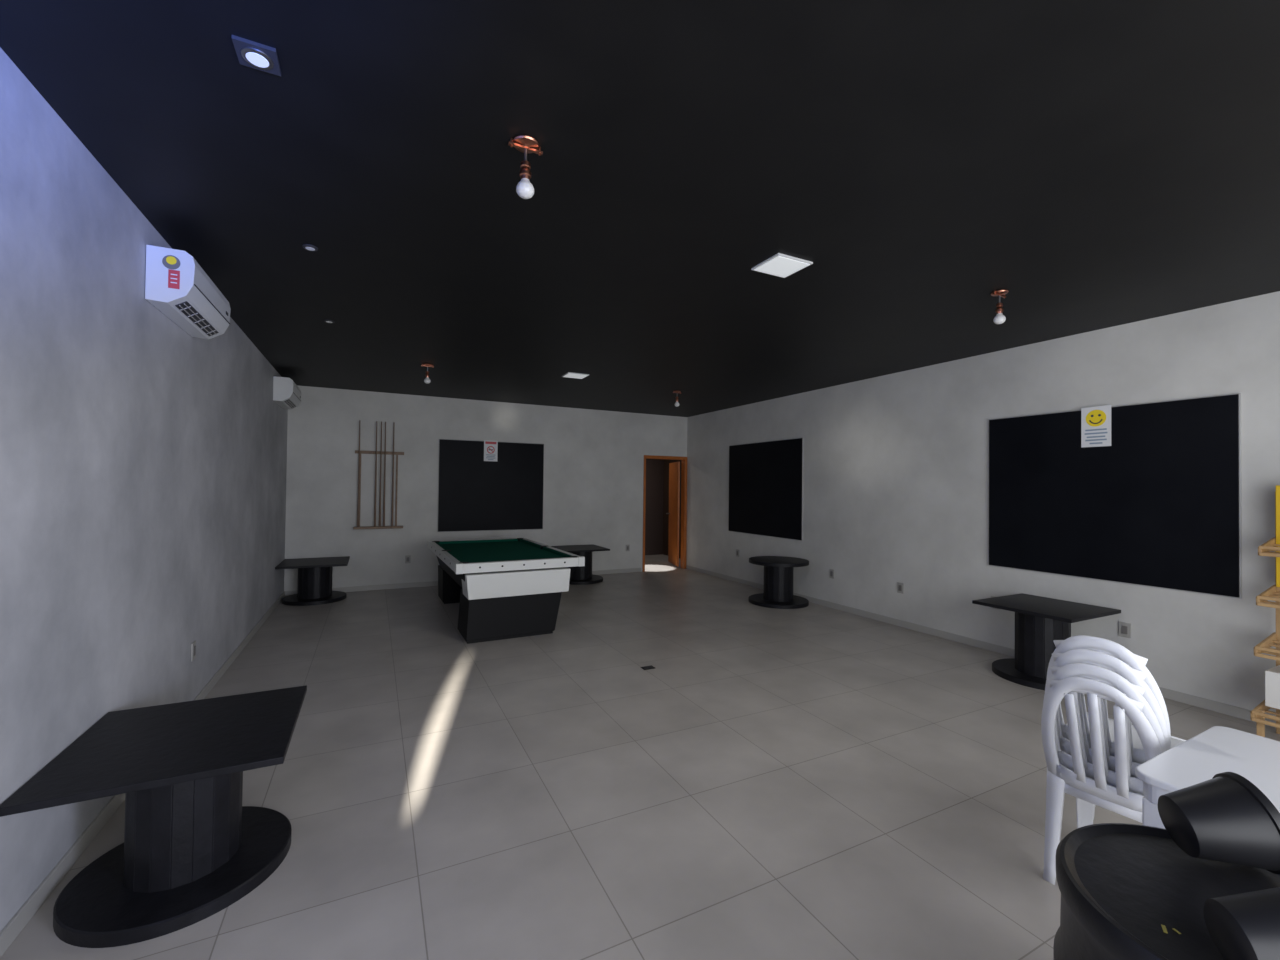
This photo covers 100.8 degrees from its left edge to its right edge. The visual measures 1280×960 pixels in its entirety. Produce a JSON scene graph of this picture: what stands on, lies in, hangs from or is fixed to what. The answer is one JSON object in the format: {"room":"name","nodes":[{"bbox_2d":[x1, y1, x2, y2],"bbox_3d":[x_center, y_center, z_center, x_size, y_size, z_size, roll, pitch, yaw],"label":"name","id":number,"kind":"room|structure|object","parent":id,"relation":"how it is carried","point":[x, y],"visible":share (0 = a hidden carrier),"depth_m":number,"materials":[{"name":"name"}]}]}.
{"room":"entertainment venue","nodes":[
{"label":"entertainment venue","id":0,"kind":"room"},
{"bbox_2d":[0,47,287,931],"bbox_3d":[-2.784,0.109,2.947,0.120,3.000,10.410,1,-1,-27],"label":"wall","id":1,"kind":"structure","parent":0,"point":[143,459],"depth_m":2.35,"materials":[{"name":"white paint"}]},
{"bbox_2d":[0,591,284,957],"bbox_3d":[-2.742,1.572,2.957,0.012,0.075,10.170,1,-1,-27],"label":"baseboard","id":2,"kind":"structure","parent":1,"relation":"attached to","point":[9,933],"depth_m":2.20,"materials":[{"name":"grey tile"}]},
{"bbox_2d":[145,245,230,338],"bbox_3d":[-2.714,-1.100,3.221,0.208,0.295,0.820,1,-1,-27],"label":"air conditioner","id":3,"kind":"object","parent":1,"relation":"attached to","point":[176,284],"visible":1,"depth_m":2.93,"materials":[{"name":"white plastic"}]},
{"bbox_2d":[191,641,195,660],"bbox_3d":[-3.093,1.185,3.673,0.014,0.120,0.078,1,-1,-27],"label":"wall outlet","id":4,"kind":"object","parent":1,"relation":"attached to","point":[193,645],"visible":1,"depth_m":3.66,"materials":[{"name":"grey plastic"}]},
{"bbox_2d":[273,376,300,408],"bbox_3d":[-4.518,-1.101,6.803,0.208,0.295,0.800,1,-1,-27],"label":"air conditioner","id":5,"kind":"object","parent":1,"relation":"attached to","point":[286,393],"visible":1,"depth_m":6.47,"materials":[{"name":"white plastic"}]},
{"bbox_2d":[284,386,686,590],"bbox_3d":[-2.073,0.199,9.065,6.655,3.000,0.120,1,-1,-27],"label":"wall","id":6,"kind":"structure","parent":0,"point":[594,459],"depth_m":8.34,"materials":[{"name":"white paint"}]},
{"bbox_2d":[353,450,403,528],"bbox_3d":[-3.934,0.149,7.998,0.670,1.170,0.107,1,-1,-27],"label":"cue rack","id":7,"kind":"object","parent":6,"relation":"attached to","point":[356,451],"visible":1,"depth_m":8.01,"materials":[{"name":"brown wood"}]},
{"bbox_2d":[357,420,360,526],"bbox_3d":[-4.171,-0.098,7.865,0.029,1.580,0.029,1,-1,-27],"label":"pool cue","id":8,"kind":"object","parent":7,"relation":"on","point":[359,420],"visible":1,"depth_m":7.86,"materials":[{"name":"brown wood"}]},
{"bbox_2d":[374,421,376,525],"bbox_3d":[-3.970,-0.094,7.966,0.029,1.580,0.029,1,-1,-27],"label":"pool cue","id":9,"kind":"object","parent":7,"relation":"on","point":[376,421],"visible":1,"depth_m":7.96,"materials":[{"name":"brown wood"}]},
{"bbox_2d":[379,422,381,525],"bbox_3d":[-3.912,-0.093,7.996,0.029,1.580,0.029,1,-1,-27],"label":"pool cue","id":10,"kind":"object","parent":7,"relation":"on","point":[381,422],"visible":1,"depth_m":7.99,"materials":[{"name":"brown wood"}]},
{"bbox_2d":[383,422,385,525],"bbox_3d":[-3.863,-0.092,8.021,0.029,1.580,0.029,1,-1,-27],"label":"pool cue","id":11,"kind":"object","parent":7,"relation":"on","point":[385,422],"visible":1,"depth_m":8.01,"materials":[{"name":"brown wood"}]},
{"bbox_2d":[391,422,394,525],"bbox_3d":[-3.760,-0.090,8.072,0.029,1.580,0.029,1,-1,-27],"label":"pool cue","id":12,"kind":"object","parent":7,"relation":"on","point":[394,422],"visible":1,"depth_m":8.07,"materials":[{"name":"brown wood"}]},
{"bbox_2d":[405,555,410,562],"bbox_3d":[-3.597,1.231,8.213,0.078,0.120,0.014,1,-1,-27],"label":"wall outlet","id":13,"kind":"object","parent":6,"relation":"attached to","point":[407,558],"visible":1,"depth_m":8.21,"materials":[{"name":"grey plastic"}]},
{"bbox_2d":[285,568,640,595],"bbox_3d":[-2.499,1.653,8.765,5.648,0.075,0.012,1,-1,-27],"label":"baseboard","id":14,"kind":"structure","parent":6,"relation":"attached to","point":[599,572],"depth_m":8.16,"materials":[{"name":"grey tile"}]},
{"bbox_2d":[437,439,543,531],"bbox_3d":[-2.439,0.099,8.799,1.720,1.485,0.024,1,-1,-27],"label":"blackboard","id":15,"kind":"object","parent":6,"relation":"attached to","point":[506,493],"visible":1,"depth_m":8.76,"materials":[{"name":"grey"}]},
{"bbox_2d":[484,440,497,460],"bbox_3d":[-2.470,-0.482,8.770,0.220,0.345,0.006,1,-1,-27],"label":"no smoking sign","id":16,"kind":"object","parent":15,"relation":"attached to","point":[490,447],"visible":1,"depth_m":8.77,"materials":[{"name":"white paper"}]},
{"bbox_2d":[642,455,686,571],"bbox_3d":[0.356,0.643,10.696,1.094,2.210,0.894,1,-1,-27],"label":"door","id":17,"kind":"structure","parent":6,"relation":"in","point":[674,468],"depth_m":10.58,"materials":[{"name":"orange wood"}]},
{"bbox_2d":[0,0,1279,416],"bbox_3d":[0.258,-1.387,4.491,6.895,0.100,10.410,1,-1,-27],"label":"ceiling","id":18,"kind":"structure","parent":0,"point":[1098,164],"depth_m":2.34,"materials":[{"name":"black paint"}]},
{"bbox_2d":[232,35,280,75],"bbox_3d":[-1.250,-1.381,1.732,0.115,0.019,0.115,1,-1,-27],"label":"recessed light","id":19,"kind":"object","parent":18,"relation":"in","point":[252,54],"visible":1,"depth_m":1.72,"materials":[{"name":"grey plastic"}]},
{"bbox_2d":[302,244,317,250],"bbox_3d":[-1.952,-1.373,3.137,0.080,0.012,0.080,1,-1,-27],"label":"recessed light","id":20,"kind":"object","parent":18,"relation":"in","point":[309,247],"visible":1,"depth_m":3.12,"materials":[{"name":"grey"}]},
{"bbox_2d":[324,319,334,322],"bbox_3d":[-2.672,-1.362,4.555,0.080,0.012,0.080,1,-1,-27],"label":"recessed light","id":21,"kind":"object","parent":18,"relation":"in","point":[325,320],"visible":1,"depth_m":4.54,"materials":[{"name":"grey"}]},
{"bbox_2d":[421,363,433,383],"bbox_3d":[-2.469,-1.231,6.156,0.140,0.225,0.106,1,-1,-27],"label":"ceiling lamp","id":22,"kind":"object","parent":18,"relation":"hanging from","point":[426,380],"depth_m":6.14,"materials":[{"name":"brown metal"}]},
{"bbox_2d":[508,135,542,198],"bbox_3d":[-0.467,-1.263,2.160,0.140,0.225,0.106,1,-1,-27],"label":"ceiling lamp","id":23,"kind":"object","parent":18,"relation":"hanging from","point":[525,144],"depth_m":2.14,"materials":[{"name":"brown metal"}]},
{"bbox_2d":[562,372,588,378],"bbox_3d":[-0.813,-1.312,6.666,0.275,0.016,0.255,1,-1,-27],"label":"ceiling light","id":24,"kind":"object","parent":18,"relation":"attached to","point":[569,374],"visible":1,"depth_m":6.62,"materials":[{"name":"white plastic"}]},
{"bbox_2d":[673,391,680,406],"bbox_3d":[0.538,-1.177,7.692,0.140,0.225,0.106,1,-1,-27],"label":"ceiling lamp","id":25,"kind":"object","parent":18,"relation":"hanging from","point":[676,404],"depth_m":7.67,"materials":[{"name":"brown metal"}]},
{"bbox_2d":[751,253,812,277],"bbox_3d":[0.886,-1.338,3.318,0.275,0.016,0.255,1,-1,-27],"label":"ceiling light","id":26,"kind":"object","parent":18,"relation":"attached to","point":[780,265],"visible":1,"depth_m":3.29,"materials":[{"name":"white plastic"}]},
{"bbox_2d":[991,289,1008,323],"bbox_3d":[2.526,-1.208,3.722,0.140,0.225,0.106,1,-1,-27],"label":"ceiling lamp","id":27,"kind":"object","parent":18,"relation":"hanging from","point":[999,318],"depth_m":3.71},
{"bbox_2d":[0,554,1279,959],"bbox_3d":[0.068,1.726,5.535,7.595,0.100,12.490,1,-1,-27],"label":"floor","id":28,"kind":"structure","parent":0,"point":[814,781],"depth_m":2.77,"materials":[{"name":"tile"}]},
{"bbox_2d":[0,685,306,947],"bbox_3d":[-1.942,1.351,2.256,0.796,0.515,0.925,1,-1,-27],"label":"table","id":29,"kind":"object","parent":28,"relation":"on","point":[190,850],"visible":1,"depth_m":2.06,"materials":[{"name":"black paint"}]},
{"bbox_2d":[275,556,349,605],"bbox_3d":[-4.466,1.383,7.280,0.806,0.530,0.840,1,-1,-27],"label":"table","id":30,"kind":"object","parent":28,"relation":"on","point":[314,574],"visible":1,"depth_m":7.13,"materials":[{"name":"black paint"}]},
{"bbox_2d":[428,537,584,643],"bbox_3d":[-1.807,1.268,6.726,1.395,0.805,2.537,1,-1,-28],"label":"pool table","id":31,"kind":"object","parent":28,"relation":"on","point":[506,588],"visible":1,"depth_m":5.69,"materials":[{"name":"white laminate"}]},
{"bbox_2d":[551,544,609,584],"bbox_3d":[-1.018,1.431,9.021,0.780,0.560,0.790,1,-1,-27],"label":"table","id":32,"kind":"object","parent":28,"relation":"on","point":[582,575],"visible":0.8,"depth_m":8.84,"materials":[{"name":"black paint"}]},
{"bbox_2d":[641,665,654,669],"bbox_3d":[0.071,1.662,4.692,0.110,0.006,0.075,1,-1,-27],"label":"floor drain","id":33,"kind":"object","parent":28,"relation":"on","point":[651,666],"visible":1,"depth_m":4.69,"materials":[{"name":"black metal"}]},
{"bbox_2d":[748,556,808,608],"bbox_3d":[1.949,1.423,7.465,0.820,0.600,0.820,1,-1,-27],"label":"table","id":34,"kind":"object","parent":28,"relation":"on","point":[778,570],"visible":1,"depth_m":7.28,"materials":[{"name":"black paint"}]},
{"bbox_2d":[972,593,1120,689],"bbox_3d":[3.456,1.385,4.540,0.780,0.630,0.760,1,-1,-27],"label":"table","id":35,"kind":"object","parent":28,"relation":"on","point":[1039,621],"visible":0.68,"depth_m":4.44,"materials":[{"name":"black paint"}]},
{"bbox_2d":[1041,677,1161,884],"bbox_3d":[1.908,1.200,2.130,0.573,0.902,0.378,1,-1,-35],"label":"plastic chair","id":36,"kind":"object","parent":28,"relation":"on","point":[1061,780],"visible":0.63,"depth_m":2.05,"materials":[{"name":"white plastic"}]},
{"bbox_2d":[1043,663,1166,842],"bbox_3d":[1.924,1.150,2.141,0.573,0.902,0.378,1,-1,-35],"label":"plastic chair","id":37,"kind":"object","parent":36,"relation":"on","point":[1084,670],"visible":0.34,"depth_m":2.00,"materials":[{"name":"white plastic"}]},
{"bbox_2d":[1045,649,1168,835],"bbox_3d":[1.939,1.100,2.152,0.573,0.902,0.378,1,-1,-35],"label":"plastic chair","id":38,"kind":"object","parent":37,"relation":"on","point":[1096,658],"visible":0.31,"depth_m":2.00,"materials":[{"name":"white plastic"}]},
{"bbox_2d":[1047,635,1185,838],"bbox_3d":[1.954,1.050,2.163,0.573,0.902,0.378,1,-1,-35],"label":"plastic chair","id":39,"kind":"object","parent":38,"relation":"on","point":[1106,646],"visible":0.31,"depth_m":2.02,"materials":[{"name":"white plastic"}]},
{"bbox_2d":[1053,823,1279,959],"bbox_3d":[1.220,1.253,1.069,0.608,0.750,0.608,1,-1,-27],"label":"drum","id":40,"kind":"object","parent":28,"relation":"on","point":[1128,891],"visible":0.83,"depth_m":1.16,"materials":[{"name":"black plastic"}]},
{"bbox_2d":[1158,772,1279,874],"bbox_3d":[1.349,0.786,1.239,0.189,0.197,0.200,0,-1,15],"label":"bucket","id":41,"kind":"object","parent":40,"relation":"on","point":[1225,817],"visible":1,"depth_m":1.19,"materials":[{"name":"black plastic"}]},
{"bbox_2d":[1203,887,1279,959],"bbox_3d":[1.120,0.790,0.923,0.180,0.172,0.174,0,-1,15],"label":"bucket","id":42,"kind":"object","parent":40,"relation":"on","point":[1242,926],"visible":1,"depth_m":0.92,"materials":[{"name":"black plastic"}]},
{"bbox_2d":[1135,726,1279,828],"bbox_3d":[2.003,1.273,1.492,0.720,0.740,0.720,1,-1,-28],"label":"plastic table","id":43,"kind":"object","parent":28,"relation":"on","point":[1218,749],"visible":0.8,"depth_m":1.68,"materials":[{"name":"white plastic"}]},
{"bbox_2d":[1250,485,1279,736],"bbox_3d":[4.264,0.860,3.132,0.449,1.660,0.786,1,-1,-27],"label":"display rack","id":44,"kind":"object","parent":28,"relation":"on","point":[1272,676],"visible":0.97,"depth_m":3.41,"materials":[{"name":"brown wood"}]},
{"bbox_2d":[645,459,681,558],"bbox_3d":[0.174,0.406,11.427,2.000,2.700,2.080,1,-1,-27],"label":"wall","id":45,"kind":"structure","parent":0,"point":[657,470],"depth_m":12.55,"materials":[{"name":"brown paint"}]},
{"bbox_2d":[686,291,1279,715],"bbox_3d":[3.266,0.217,5.993,0.120,3.000,10.410,1,-1,-27],"label":"wall","id":46,"kind":"structure","parent":0,"point":[896,465],"depth_m":5.47,"materials":[{"name":"white paint"}]},
{"bbox_2d":[729,438,802,540],"bbox_3d":[1.951,0.138,8.444,0.024,1.491,1.766,1,-1,-27],"label":"blackboard","id":47,"kind":"object","parent":46,"relation":"attached to","point":[766,478],"visible":1,"depth_m":8.32,"materials":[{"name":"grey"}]},
{"bbox_2d":[830,569,833,578],"bbox_3d":[2.589,1.266,7.150,0.014,0.120,0.078,1,-1,-27],"label":"wall outlet","id":48,"kind":"object","parent":46,"relation":"attached to","point":[831,570],"visible":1,"depth_m":7.14,"materials":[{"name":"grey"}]},
{"bbox_2d":[897,582,903,593],"bbox_3d":[3.056,1.268,6.221,0.014,0.120,0.078,1,-1,-27],"label":"wall outlet","id":49,"kind":"object","parent":46,"relation":"attached to","point":[900,586],"visible":1,"depth_m":6.21,"materials":[{"name":"grey plastic"}]},
{"bbox_2d":[686,565,1275,727],"bbox_3d":[3.197,1.679,5.930,0.012,0.075,10.140,1,-1,-27],"label":"baseboard","id":50,"kind":"structure","parent":46,"relation":"attached to","point":[1234,711],"depth_m":5.55,"materials":[{"name":"grey tile"}]},
{"bbox_2d":[989,393,1241,598],"bbox_3d":[3.905,0.118,4.563,0.024,1.471,1.736,1,-1,-27],"label":"blackboard","id":51,"kind":"object","parent":46,"relation":"attached to","point":[1159,506],"visible":1,"depth_m":4.34,"materials":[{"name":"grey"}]},
{"bbox_2d":[1081,405,1110,446],"bbox_3d":[3.908,-0.458,4.541,0.006,0.345,0.210,1,-1,-27],"label":"sign","id":52,"kind":"object","parent":51,"relation":"attached to","point":[1095,421],"visible":1,"depth_m":4.54,"materials":[{"name":"white paper"}]},
{"bbox_2d":[1119,621,1130,637],"bbox_3d":[3.992,1.234,4.363,0.014,0.120,0.078,1,-1,-27],"label":"wall outlet","id":53,"kind":"object","parent":46,"relation":"attached to","point":[1124,628],"visible":1,"depth_m":4.36,"materials":[{"name":"grey plastic"}]}
]}

